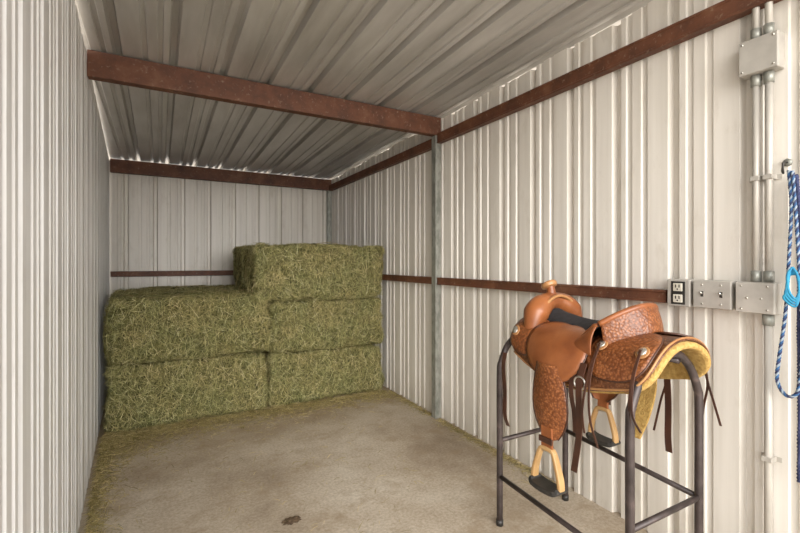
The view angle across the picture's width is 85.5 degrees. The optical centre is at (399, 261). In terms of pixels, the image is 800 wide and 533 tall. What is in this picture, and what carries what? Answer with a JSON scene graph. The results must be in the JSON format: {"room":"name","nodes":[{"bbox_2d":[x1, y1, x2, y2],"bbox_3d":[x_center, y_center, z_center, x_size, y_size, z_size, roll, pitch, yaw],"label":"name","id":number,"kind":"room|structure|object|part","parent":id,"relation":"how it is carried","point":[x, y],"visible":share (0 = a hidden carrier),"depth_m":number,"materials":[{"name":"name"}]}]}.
{"room":"farm building","nodes":[
{"label":"farm building","id":0,"kind":"room"},
{"bbox_2d":[0,0,108,532],"bbox_3d":[-1.846,0.024,2.509,0.027,2.752,6.086,0,0,-32],"label":"wall","id":1,"kind":"structure","parent":0,"point":[54,159],"depth_m":1.46,"materials":[{"name":"white metal"}]},
{"bbox_2d":[87,49,440,136],"bbox_3d":[-0.783,-1.212,3.285,2.592,0.159,0.070,0,0,-29],"label":"ceiling beam","id":2,"kind":"structure","parent":1,"relation":"attached to","point":[101,66],"depth_m":3.08,"materials":[{"name":"brown metal"}]},
{"bbox_2d":[109,159,326,299],"bbox_3d":[-2.243,0.094,5.787,2.772,2.613,0.035,0,0,-29],"label":"wall","id":3,"kind":"structure","parent":0,"point":[156,223],"depth_m":5.54,"materials":[{"name":"white metal"}]},
{"bbox_2d":[110,270,232,276],"bbox_3d":[-2.242,0.142,5.738,2.658,0.065,0.040,0,0,-29],"label":"trim","id":4,"kind":"structure","parent":3,"relation":"attached to","point":[207,272],"depth_m":5.37,"materials":[{"name":"brown metal"}]},
{"bbox_2d":[110,158,331,190],"bbox_3d":[-2.208,-1.130,5.731,2.714,0.154,0.070,0,0,-29],"label":"trim","id":5,"kind":"structure","parent":3,"relation":"attached to","point":[121,166],"depth_m":5.59,"materials":[{"name":"brown metal"}]},
{"bbox_2d":[78,385,647,532],"bbox_3d":[-0.638,1.460,2.905,2.940,0.120,6.900,0,0,-29],"label":"floor","id":6,"kind":"structure","parent":0,"point":[460,478],"depth_m":2.76,"materials":[{"name":"concrete"}]},
{"bbox_2d":[101,350,270,433],"bbox_3d":[-1.947,1.134,4.038,1.342,0.601,0.760,0,0,-29],"label":"hay bale","id":7,"kind":"object","parent":6,"relation":"on","point":[143,395],"visible":0.81,"depth_m":3.74},
{"bbox_2d":[102,289,273,366],"bbox_3d":[-1.944,0.574,4.064,1.370,0.612,0.758,0,0,-30],"label":"hay bale","id":8,"kind":"object","parent":7,"relation":"on","point":[141,328],"visible":0.97,"depth_m":3.78},
{"bbox_2d":[281,516,301,524],"bbox_3d":[-0.588,1.392,2.338,0.113,0.017,0.073,0,0,-29],"label":"clump","id":9,"kind":"object","parent":6,"relation":"on","point":[295,519],"visible":1,"depth_m":2.33,"materials":[{"name":"brown soil"}]},
{"bbox_2d":[80,389,555,532],"bbox_3d":[-0.495,1.371,2.856,2.626,0.056,3.044,0,0,-32],"label":"hay","id":10,"kind":"object","parent":6,"relation":"on","point":[113,439],"visible":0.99,"depth_m":3.40},
{"bbox_2d":[261,343,385,407],"bbox_3d":[-0.855,1.154,4.677,1.279,0.558,0.760,0,0,-29],"label":"hay bale","id":11,"kind":"object","parent":6,"relation":"on","point":[301,376],"visible":0.77,"depth_m":4.38},
{"bbox_2d":[266,297,384,353],"bbox_3d":[-0.847,0.636,4.684,1.264,0.553,0.751,0,0,-28],"label":"hay bale","id":12,"kind":"object","parent":11,"relation":"on","point":[300,325],"visible":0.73,"depth_m":4.40},
{"bbox_2d":[241,242,385,301],"bbox_3d":[-0.912,0.107,4.628,1.423,0.635,0.759,0,0,-30],"label":"hay bale","id":13,"kind":"object","parent":12,"relation":"on","point":[297,271],"visible":0.95,"depth_m":4.34},
{"bbox_2d":[327,190,331,243],"bbox_3d":[-1.044,0.174,6.373,0.058,2.449,0.053,0,0,-29],"label":"support post","id":14,"kind":"object","parent":6,"relation":"on","point":[329,193],"visible":0.2,"depth_m":6.35,"materials":[{"name":"metal"}]},
{"bbox_2d":[432,135,440,418],"bbox_3d":[0.327,0.135,3.899,0.058,2.529,0.063,0,0,-29],"label":"support post","id":15,"kind":"object","parent":6,"relation":"on","point":[436,147],"visible":0.83,"depth_m":3.87,"materials":[{"name":"metal"}]},
{"bbox_2d":[496,338,703,532],"bbox_3d":[0.911,0.873,2.074,0.612,1.053,0.813,0,0,-29],"label":"rack","id":16,"kind":"object","parent":6,"relation":"on","point":[697,496],"visible":0.59,"depth_m":1.82,"materials":[{"name":"brown metal"}]},
{"bbox_2d":[501,280,721,496],"bbox_3d":[0.919,0.552,2.030,0.658,0.920,0.825,0,0,-29],"label":"saddle","id":17,"kind":"object","parent":16,"relation":"on","point":[604,358],"visible":0.99,"depth_m":1.87,"materials":[{"name":"brown leather"}]},
{"bbox_3d":[0.655,0.904,1.923,0.036,0.172,0.167,0,0,-29],"label":"stirrup frame","id":18,"kind":"part","parent":17,"relation":"part of","materials":[{"name":"brown wood"}]},
{"bbox_3d":[0.723,0.331,2.007,0.124,0.129,0.434,0,0,-13],"label":"seat leather","id":19,"kind":"part","parent":17,"relation":"part of","materials":[{"name":"brown leather"}]},
{"bbox_3d":[0.916,0.272,2.044,0.370,0.169,0.520,0,0,-29],"label":"seat","id":20,"kind":"part","parent":17,"relation":"part of","materials":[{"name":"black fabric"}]},
{"bbox_3d":[1.085,0.860,2.316,0.036,0.172,0.167,0,0,-29],"label":"stirrup frame","id":21,"kind":"part","parent":17,"relation":"part of","materials":[{"name":"brown wood"}]},
{"bbox_3d":[0.983,0.400,2.114,0.024,0.024,0.781,0,0,-22],"label":"rail","id":22,"kind":"part","parent":16,"relation":"part of","materials":[{"name":"brown metal"}]},
{"bbox_3d":[-2.269,1.127,4.561,1.338,0.616,0.748,0,0,-29],"label":"hay bale","id":23,"kind":"object","parent":6,"relation":"on","visible":0},
{"bbox_2d":[107,287,235,300],"bbox_3d":[-2.260,0.588,4.573,1.374,0.615,0.767,0,0,-30],"label":"hay bale","id":24,"kind":"object","parent":23,"relation":"on","point":[225,289],"visible":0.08,"depth_m":4.50},
{"bbox_3d":[-2.585,1.124,5.066,1.334,0.595,0.747,0,0,-29],"label":"hay bale","id":25,"kind":"object","parent":6,"relation":"on","visible":0},
{"bbox_2d":[113,284,234,293],"bbox_3d":[-2.574,0.578,5.079,1.374,0.630,0.759,0,0,-30],"label":"hay bale","id":26,"kind":"object","parent":25,"relation":"on","point":[195,287],"visible":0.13,"depth_m":5.00},
{"bbox_3d":[-1.155,1.154,5.219,1.270,0.558,0.754,0,0,-29],"label":"hay bale","id":27,"kind":"object","parent":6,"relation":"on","visible":0},
{"bbox_3d":[-1.147,0.636,5.225,1.257,0.553,0.747,0,0,-28],"label":"hay bale","id":28,"kind":"object","parent":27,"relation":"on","visible":0},
{"bbox_2d":[232,244,251,289],"bbox_3d":[-1.215,0.107,5.169,1.419,0.627,0.759,0,0,-29],"label":"hay bale","id":29,"kind":"object","parent":28,"relation":"on","point":[237,251],"visible":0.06,"depth_m":4.85},
{"bbox_2d":[75,0,651,179],"bbox_3d":[-0.888,-1.319,3.252,3.100,0.215,6.450,0,0,-29],"label":"ceiling","id":30,"kind":"structure","parent":0,"point":[435,58],"depth_m":2.80,"materials":[{"name":"grey metal"}]},
{"bbox_2d":[332,0,799,532],"bbox_3d":[0.450,0.017,3.782,0.035,2.768,6.080,0,0,-29],"label":"wall","id":31,"kind":"structure","parent":0,"point":[637,174],"depth_m":2.41,"materials":[{"name":"white metal"}]},
{"bbox_2d":[329,139,431,190],"bbox_3d":[-0.353,-1.080,5.138,0.050,0.080,2.750,0,0,-29],"label":"trim","id":32,"kind":"structure","parent":31,"relation":"attached to","point":[426,146],"depth_m":4.72,"materials":[{"name":"brown metal"}]},
{"bbox_2d":[382,274,431,283],"bbox_3d":[-0.371,0.169,5.171,0.050,0.062,2.835,0,0,-29],"label":"trim","id":33,"kind":"structure","parent":31,"relation":"attached to","point":[402,278],"depth_m":4.31,"materials":[{"name":"brown metal"}]},
{"bbox_2d":[437,277,667,302],"bbox_3d":[0.833,0.169,2.997,0.050,0.062,1.995,0,0,-29],"label":"trim","id":34,"kind":"structure","parent":31,"relation":"attached to","point":[637,294],"depth_m":2.57,"materials":[{"name":"brown metal"}]},
{"bbox_2d":[437,0,782,143],"bbox_3d":[1.117,-1.103,2.486,0.050,0.085,3.165,0,0,-29],"label":"wall beam","id":35,"kind":"structure","parent":31,"relation":"attached to","point":[724,12],"depth_m":2.32,"materials":[{"name":"brown metal"}]},
{"bbox_2d":[668,279,694,306],"bbox_3d":[1.341,0.146,2.066,0.068,0.128,0.103,0,0,-29],"label":"electrical outlet","id":36,"kind":"object","parent":31,"relation":"attached to","point":[680,291],"visible":0.97,"depth_m":2.04,"materials":[{"name":"plastic"}]},
{"bbox_2d":[673,294,681,302],"bbox_3d":[1.315,0.172,2.050,0.004,0.038,0.042,0,0,-29],"label":"socket","id":37,"kind":"object","parent":36,"relation":"attached to","point":[677,298],"depth_m":2.05,"materials":[{"name":"white plastic"}]},
{"bbox_2d":[673,283,681,290],"bbox_3d":[1.315,0.119,2.050,0.004,0.038,0.042,0,0,-29],"label":"socket","id":38,"kind":"object","parent":36,"relation":"attached to","point":[676,286],"depth_m":2.05,"materials":[{"name":"white plastic"}]},
{"bbox_3d":[1.317,0.146,2.052,0.002,0.108,0.062,0,0,-29],"label":"plate","id":39,"kind":"part","parent":36,"relation":"part of","materials":[{"name":"plastic"}]},
{"bbox_2d":[693,280,736,309],"bbox_3d":[1.405,0.145,1.939,0.078,0.126,0.154,0,0,-29],"label":"light switch","id":40,"kind":"object","parent":31,"relation":"attached to","point":[714,294],"visible":1,"depth_m":1.92,"materials":[{"name":"metal"}]},
{"bbox_2d":[750,7,761,39],"bbox_3d":[1.494,-1.119,1.813,0.047,0.383,0.067,0,0,-29],"label":"conduit pipe","id":41,"kind":"object","parent":31,"relation":"attached to","point":[756,31],"visible":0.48,"depth_m":1.80,"materials":[{"name":"metal"}]},
{"bbox_2d":[749,74,763,281],"bbox_3d":[1.494,-0.348,1.813,0.047,0.860,0.067,0,0,-29],"label":"conduit pipe","id":42,"kind":"object","parent":31,"relation":"attached to","point":[755,179],"visible":0.95,"depth_m":1.80,"materials":[{"name":"metal"}]},
{"bbox_2d":[736,281,781,314],"bbox_3d":[1.488,0.148,1.801,0.067,0.128,0.137,0,0,-29],"label":"junction box","id":43,"kind":"object","parent":31,"relation":"attached to","point":[751,297],"visible":1,"depth_m":1.77,"materials":[{"name":"silver metal"}]},
{"bbox_2d":[739,30,784,79],"bbox_3d":[1.494,-0.853,1.791,0.067,0.145,0.135,0,0,-29],"label":"junction box","id":44,"kind":"object","parent":31,"relation":"attached to","point":[766,52],"visible":0.99,"depth_m":1.76,"materials":[{"name":"silver metal"}]},
{"bbox_2d":[763,1,774,34],"bbox_3d":[1.515,-1.119,1.775,0.047,0.383,0.067,0,0,-29],"label":"conduit pipe","id":45,"kind":"object","parent":31,"relation":"attached to","point":[769,26],"visible":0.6,"depth_m":1.76,"materials":[{"name":"metal"}]},
{"bbox_2d":[761,314,781,532],"bbox_3d":[1.513,0.806,1.776,0.049,1.184,0.070,0,0,-29],"label":"conduit pipe","id":46,"kind":"object","parent":31,"relation":"attached to","point":[768,320],"visible":0.91,"depth_m":1.76,"materials":[{"name":"metal"}]},
{"bbox_2d":[762,70,781,281],"bbox_3d":[1.515,-0.348,1.775,0.047,0.860,0.067,0,0,-29],"label":"conduit pipe","id":47,"kind":"object","parent":31,"relation":"attached to","point":[768,76],"visible":0.99,"depth_m":1.76,"materials":[{"name":"metal"}]},
{"bbox_2d":[775,158,799,482],"bbox_3d":[1.527,0.218,1.694,0.105,1.268,0.092,0,0,-29],"label":"halter","id":48,"kind":"object","parent":31,"relation":"hanging from","point":[793,179],"visible":1,"depth_m":1.68,"materials":[{"name":"fabric"}]},
{"bbox_3d":[1.558,-0.400,1.740,0.005,0.032,0.032,0,0,-29],"label":"hook plate","id":49,"kind":"part","parent":48,"relation":"part of","materials":[{"name":"metal"}]}
]}

